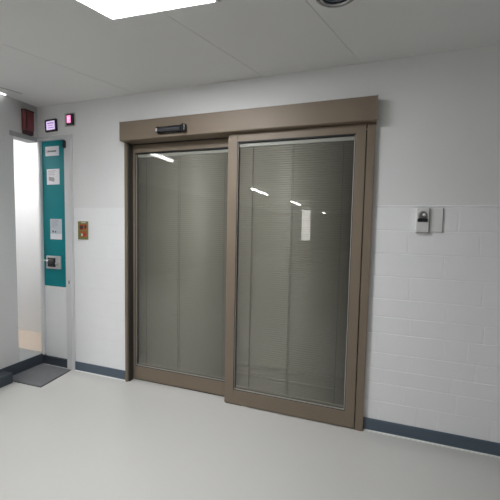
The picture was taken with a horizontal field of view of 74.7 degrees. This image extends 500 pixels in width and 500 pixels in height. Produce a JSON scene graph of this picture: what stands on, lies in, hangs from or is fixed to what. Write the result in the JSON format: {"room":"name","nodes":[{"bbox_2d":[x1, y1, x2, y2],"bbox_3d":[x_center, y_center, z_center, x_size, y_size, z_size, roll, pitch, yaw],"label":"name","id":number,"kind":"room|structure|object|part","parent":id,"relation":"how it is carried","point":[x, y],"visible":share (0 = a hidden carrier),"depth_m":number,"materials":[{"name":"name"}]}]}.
{"room":"hospital corridor","nodes":[
{"label":"hospital corridor","id":0,"kind":"room"},
{"bbox_2d":[0,94,37,368],"bbox_3d":[-2.197,-0.096,2.921,0.100,2.496,0.620,2,4,19],"label":"wall","id":1,"kind":"structure","parent":0,"point":[10,108],"depth_m":2.91,"materials":[{"name":"white paint"}]},
{"bbox_2d":[0,371,12,387],"bbox_3d":[-2.169,1.121,2.776,0.125,0.088,0.231,2,4,19],"label":"trim","id":2,"kind":"structure","parent":1,"relation":"attached to","point":[6,378],"depth_m":2.82,"materials":[{"name":"rubber"}]},
{"bbox_2d":[0,353,42,374],"bbox_3d":[-2.170,1.099,2.981,0.010,0.106,0.620,2,4,19],"label":"baseboard","id":3,"kind":"structure","parent":1,"relation":"attached to","point":[16,368],"depth_m":3.09,"materials":[{"name":"black rubber"}]},
{"bbox_2d":[9,130,36,142],"bbox_3d":[-2.125,-1.043,3.021,0.116,0.044,0.256,2,4,19],"label":"trim","id":4,"kind":"structure","parent":1,"relation":"attached to","point":[18,136],"depth_m":3.02,"materials":[{"name":"grey metal"}]},
{"bbox_2d":[21,108,33,135],"bbox_3d":[-2.039,-1.171,3.011,0.050,0.216,0.101,2,4,19],"label":"alarm box","id":5,"kind":"object","parent":1,"relation":"attached to","point":[27,116],"visible":1,"depth_m":2.99,"materials":[{"name":"red metal"}]},
{"bbox_2d":[13,139,40,332],"bbox_3d":[-2.849,-0.143,3.439,3.330,2.496,1.180,2,4,19],"label":"wall","id":6,"kind":"structure","parent":0,"point":[25,154],"depth_m":3.88,"materials":[{"name":"paint"}]},
{"bbox_2d":[18,329,45,361],"bbox_3d":[-3.206,1.039,3.609,2.440,0.100,1.020,2,4,19],"label":"floor","id":7,"kind":"structure","parent":0,"point":[30,340],"depth_m":3.52,"materials":[{"name":"beige plastic"}]},
{"bbox_2d":[0,353,499,499],"bbox_3d":[-3.520,1.744,-5.932,9.200,0.080,21.600,2,4,19],"label":"floor","id":8,"kind":"structure","parent":0,"point":[77,435],"depth_m":2.02,"materials":[{"name":"plastic"}]},
{"bbox_2d":[13,364,70,387],"bbox_3d":[-1.926,1.149,3.020,0.425,0.010,0.361,2,4,19],"label":"floor mat","id":9,"kind":"object","parent":8,"relation":"on","point":[40,375],"visible":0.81,"depth_m":3.00,"materials":[{"name":"grey"}]},
{"bbox_2d":[0,0,499,106],"bbox_3d":[-3.251,-0.747,-7.006,10.600,0.050,20.220,2,4,19],"label":"ceiling","id":10,"kind":"structure","parent":0,"point":[53,52],"depth_m":1.93,"materials":[{"name":"paint"}]},
{"bbox_2d":[0,87,21,94],"bbox_3d":[-2.069,-1.323,2.676,0.181,0.008,0.296,2,4,19],"label":"recessed light","id":11,"kind":"object","parent":10,"relation":"in","point":[3,91],"visible":1,"depth_m":2.76,"materials":[{"name":"paint"}]},
{"bbox_2d":[75,0,219,20],"bbox_3d":[-0.631,-1.212,1.440,0.816,0.012,0.614,2,4,19],"label":"recessed light","id":12,"kind":"object","parent":10,"relation":"in","point":[114,10],"visible":1,"depth_m":1.64,"materials":[{"name":"white plastic"}]},
{"bbox_2d":[316,0,353,7],"bbox_3d":[0.406,-1.197,1.526,0.210,0.010,0.210,2,4,19],"label":"recessed light","id":13,"kind":"object","parent":10,"relation":"in","point":[326,3],"visible":1,"depth_m":1.59,"materials":[{"name":"silver metal"}]},
{"bbox_2d":[37,45,499,442],"bbox_3d":[0.209,-0.019,2.500,4.731,2.496,0.142,2,4,19],"label":"wall","id":14,"kind":"structure","parent":0,"point":[433,343],"depth_m":2.14,"materials":[{"name":"paint"}]},
{"bbox_2d":[45,118,57,132],"bbox_3d":[-1.853,-1.160,3.056,0.140,0.117,0.024,2,4,19],"label":"wall display","id":15,"kind":"object","parent":14,"relation":"attached to","point":[51,124],"visible":1,"depth_m":3.05,"materials":[{"name":"black"}]},
{"bbox_2d":[37,134,75,370],"bbox_3d":[-1.846,0.039,3.145,0.429,2.212,0.104,2,4,19],"label":"door","id":16,"kind":"structure","parent":14,"relation":"in","point":[57,264],"depth_m":3.15,"materials":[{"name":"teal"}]},
{"bbox_2d":[45,146,58,155],"bbox_3d":[-1.874,-0.937,3.103,0.170,0.089,0.002,2,4,19],"label":"paper notice","id":17,"kind":"object","parent":16,"relation":"attached to","point":[51,150],"visible":1,"depth_m":3.10,"materials":[{"name":"grey paper"}]},
{"bbox_2d":[47,169,59,184],"bbox_3d":[-1.872,-0.696,3.116,0.159,0.146,0.002,2,4,19],"label":"paper notice","id":18,"kind":"object","parent":16,"relation":"attached to","point":[53,175],"visible":1,"depth_m":3.12,"materials":[{"name":"grey paper"}]},
{"bbox_3d":[-1.895,0.119,3.164,0.177,0.124,0.016,2,4,19],"label":"lock plate","id":19,"kind":"part","parent":16,"relation":"part of","materials":[{"name":"metal"}]},
{"bbox_3d":[-1.874,-0.339,3.141,0.285,1.386,0.004,2,4,19],"label":"teal panel","id":20,"kind":"part","parent":16,"relation":"part of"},
{"bbox_3d":[-1.818,-1.049,3.090,0.429,0.032,0.070,2,4,19],"label":"head rail","id":21,"kind":"part","parent":16,"relation":"part of","materials":[{"name":"grey metal"}]},
{"bbox_2d":[50,219,61,239],"bbox_3d":[-1.859,-0.200,3.140,0.146,0.196,0.002,2,4,19],"label":"paper notice","id":22,"kind":"object","parent":16,"relation":"attached to","point":[55,224],"visible":1,"depth_m":3.14,"materials":[{"name":"grey paper"}]},
{"bbox_2d":[65,112,74,126],"bbox_3d":[-1.647,-1.188,2.982,0.122,0.120,0.028,2,4,19],"label":"wall display","id":23,"kind":"object","parent":14,"relation":"attached to","point":[69,117],"visible":1,"depth_m":2.97,"materials":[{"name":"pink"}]},
{"bbox_2d":[78,221,87,239],"bbox_3d":[-1.535,-0.180,3.012,0.118,0.167,0.008,2,4,19],"label":"safety sign","id":24,"kind":"object","parent":14,"relation":"attached to","point":[82,225],"visible":1,"depth_m":3.01,"materials":[{"name":"red"}]},
{"bbox_2d":[75,361,124,379],"bbox_3d":[-1.389,1.116,3.038,0.589,0.082,0.008,2,4,19],"label":"baseboard","id":25,"kind":"structure","parent":14,"relation":"attached to","point":[96,369],"depth_m":3.03,"materials":[{"name":"rubber"}]},
{"bbox_2d":[119,95,377,430],"bbox_3d":[-0.132,0.092,2.561,2.012,2.253,0.181,2,4,19],"label":"door","id":26,"kind":"structure","parent":14,"relation":"in","point":[243,227],"depth_m":2.48,"materials":[{"name":"brown metal"}]},
{"bbox_2d":[155,123,186,133],"bbox_3d":[-0.613,-0.943,2.547,0.258,0.055,0.046,2,4,19],"label":"sensor","id":27,"kind":"object","parent":26,"relation":"attached to","point":[183,127],"visible":1,"depth_m":2.53,"materials":[{"name":"black plastic"}]},
{"bbox_3d":[-0.595,1.046,2.846,0.889,0.013,0.016,2,4,19],"label":"blind rail","id":28,"kind":"part","parent":26,"relation":"part of","materials":[{"name":"brown metal"}]},
{"bbox_3d":[-0.571,0.119,2.797,0.915,1.894,0.003,2,4,19],"label":"panel","id":29,"kind":"part","parent":26,"relation":"part of","materials":[{"name":"grey"}]},
{"bbox_3d":[-0.558,-0.800,2.725,0.893,0.026,0.017,2,4,19],"label":"blind head rail","id":30,"kind":"part","parent":26,"relation":"part of","materials":[{"name":"grey metal"}]},
{"bbox_3d":[0.275,1.095,2.466,0.819,0.013,0.016,2,4,19],"label":"blind rail","id":31,"kind":"part","parent":26,"relation":"part of","materials":[{"name":"brown metal"}]},
{"bbox_3d":[0.299,0.159,2.416,0.845,1.913,0.003,2,4,19],"label":"panel","id":32,"kind":"part","parent":26,"relation":"part of","materials":[{"name":"grey"}]},
{"bbox_3d":[0.313,-0.769,2.343,0.823,0.026,0.017,2,4,19],"label":"blind head rail","id":33,"kind":"part","parent":26,"relation":"part of","materials":[{"name":"grey metal"}]},
{"bbox_2d":[75,370,499,457],"bbox_3d":[0.363,1.234,2.439,4.299,0.009,0.015,2,4,19],"label":"trim","id":34,"kind":"structure","parent":14,"relation":"attached to","point":[485,454],"depth_m":2.18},
{"bbox_2d":[415,208,429,232],"bbox_3d":[1.102,-0.189,2.088,0.078,0.158,0.040,2,4,19],"label":"card reader","id":35,"kind":"object","parent":14,"relation":"attached to","point":[422,214],"visible":1,"depth_m":2.08,"materials":[{"name":"white plastic"}]},
{"bbox_2d":[363,417,499,455],"bbox_3d":[1.594,1.243,2.020,1.699,0.082,0.008,2,4,19],"label":"baseboard","id":36,"kind":"structure","parent":14,"relation":"attached to","point":[463,442],"depth_m":2.15,"materials":[{"name":"rubber"}]},
{"bbox_2d":[429,208,443,231],"bbox_3d":[1.183,-0.189,2.078,0.076,0.153,0.008,2,4,19],"label":"cover plate","id":37,"kind":"object","parent":14,"relation":"attached to","point":[436,214],"visible":1,"depth_m":2.07,"materials":[{"name":"white plastic"}]},
{"bbox_2d":[357,132,366,352],"bbox_3d":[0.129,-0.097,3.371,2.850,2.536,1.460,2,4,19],"label":"door frame","id":38,"kind":"structure","parent":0,"point":[366,132],"depth_m":3.65,"materials":[{"name":"brown metal"}]}
]}

